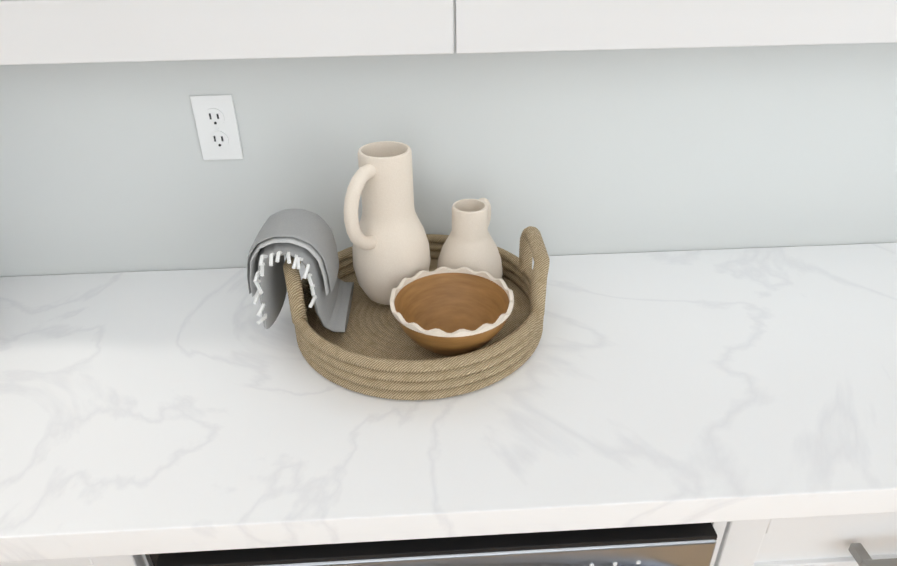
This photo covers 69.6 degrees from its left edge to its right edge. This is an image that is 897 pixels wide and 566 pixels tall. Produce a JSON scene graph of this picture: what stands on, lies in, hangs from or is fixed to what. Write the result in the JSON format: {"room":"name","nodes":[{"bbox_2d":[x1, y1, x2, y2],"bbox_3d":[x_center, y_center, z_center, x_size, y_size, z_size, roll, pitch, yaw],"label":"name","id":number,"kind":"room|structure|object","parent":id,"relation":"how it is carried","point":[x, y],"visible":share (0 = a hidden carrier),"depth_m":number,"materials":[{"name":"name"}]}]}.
{"room":"kitchen","nodes":[
{"label":"kitchen","id":0,"kind":"room"},
{"bbox_2d":[0,0,896,276],"bbox_3d":[-0.128,-0.234,1.052,5.620,2.460,0.435,-2,31,-2],"label":"wall","id":1,"kind":"structure","parent":0,"point":[105,167],"depth_m":0.82,"materials":[{"name":"white paint"}]},
{"bbox_2d":[190,95,242,159],"bbox_3d":[-0.409,-0.273,1.141,0.072,0.116,0.009,-2,31,-2],"label":"electrical outlet","id":2,"kind":"object","parent":1,"relation":"attached to","point":[216,126],"visible":1,"depth_m":1.14,"materials":[{"name":"white plastic"}]},
{"bbox_2d":[0,0,453,64],"bbox_3d":[-0.422,-0.688,0.686,0.831,0.818,0.368,-2,31,-2],"label":"upper cabinet","id":3,"kind":"object","parent":1,"relation":"attached to","point":[60,31],"visible":1,"depth_m":0.76,"materials":[{"name":"white wood"}]},
{"bbox_2d":[455,0,896,53],"bbox_3d":[0.409,-0.721,0.720,0.827,0.818,0.368,-2,31,-2],"label":"upper cabinet","id":4,"kind":"object","parent":1,"relation":"attached to","point":[490,26],"visible":1,"depth_m":0.78,"materials":[{"name":"white wood"}]},
{"bbox_3d":[-0.014,1.752,0.204,5.620,0.100,3.920,-2,31,-2],"label":"floor","id":5,"kind":"structure","parent":0,"visible":0},
{"bbox_2d":[0,554,152,565],"bbox_3d":[-0.636,0.566,1.251,0.468,0.893,0.643,-2,31,-2],"label":"drawers","id":6,"kind":"object","parent":5,"relation":"on","point":[136,560],"visible":0.15,"depth_m":0.81,"materials":[{"name":"white wood"}]},
{"bbox_2d":[149,523,716,565],"bbox_3d":[-0.033,0.564,1.244,0.729,0.888,0.654,-2,31,-2],"label":"dishwasher","id":7,"kind":"object","parent":5,"relation":"on","point":[693,544],"visible":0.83,"depth_m":0.81,"materials":[{"name":"black plastic"}]},
{"bbox_2d":[710,512,896,565],"bbox_3d":[0.618,0.516,1.303,0.570,0.893,0.643,-2,31,-2],"label":"base cabinet","id":8,"kind":"object","parent":5,"relation":"on","point":[857,540],"visible":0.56,"depth_m":0.87,"materials":[{"name":"white wood"}]},
{"bbox_3d":[-2.236,0.620,1.202,1.152,0.893,0.603,-2,31,-2],"label":"base cabinet","id":9,"kind":"object","parent":5,"relation":"on","visible":0},
{"bbox_2d":[0,243,896,561],"bbox_3d":[0.318,0.119,1.058,2.395,0.045,0.628,-2,31,-2],"label":"countertop","id":10,"kind":"structure","parent":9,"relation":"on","point":[166,411],"depth_m":0.88,"materials":[{"name":"white stone"}]},
{"bbox_2d":[283,226,549,399],"bbox_3d":[-0.049,0.002,1.071,0.417,0.150,0.417,-2,31,-2],"label":"tray","id":11,"kind":"object","parent":10,"relation":"on","point":[375,350],"visible":0.56,"depth_m":0.99,"materials":[{"name":"beige wicker"}]},
{"bbox_2d":[247,209,353,332],"bbox_3d":[-0.239,-0.020,1.038,0.148,0.179,0.177,-2,31,-2],"label":"towel","id":12,"kind":"object","parent":11,"relation":"on","point":[305,238],"visible":0.98,"depth_m":0.99,"materials":[{"name":"grey fabric"}]},
{"bbox_2d":[344,141,430,304],"bbox_3d":[-0.098,-0.087,1.069,0.134,0.267,0.163,-2,31,-2],"label":"jug","id":13,"kind":"object","parent":11,"relation":"on","point":[389,240],"visible":0.94,"depth_m":1.04,"materials":[{"name":"beige ceramic"}]},
{"bbox_2d":[390,266,513,355],"bbox_3d":[0.005,0.056,1.003,0.189,0.084,0.189,-2,31,-2],"label":"bowl","id":14,"kind":"object","parent":11,"relation":"on","point":[445,311],"visible":1,"depth_m":1.04,"materials":[{"name":"brown ceramic"}]},
{"bbox_2d":[437,198,502,278],"bbox_3d":[0.037,-0.065,1.133,0.118,0.160,0.133,-2,31,-2],"label":"jug","id":15,"kind":"object","parent":11,"relation":"on","point":[470,243],"visible":0.79,"depth_m":1.09,"materials":[{"name":"beige ceramic"}]}
]}

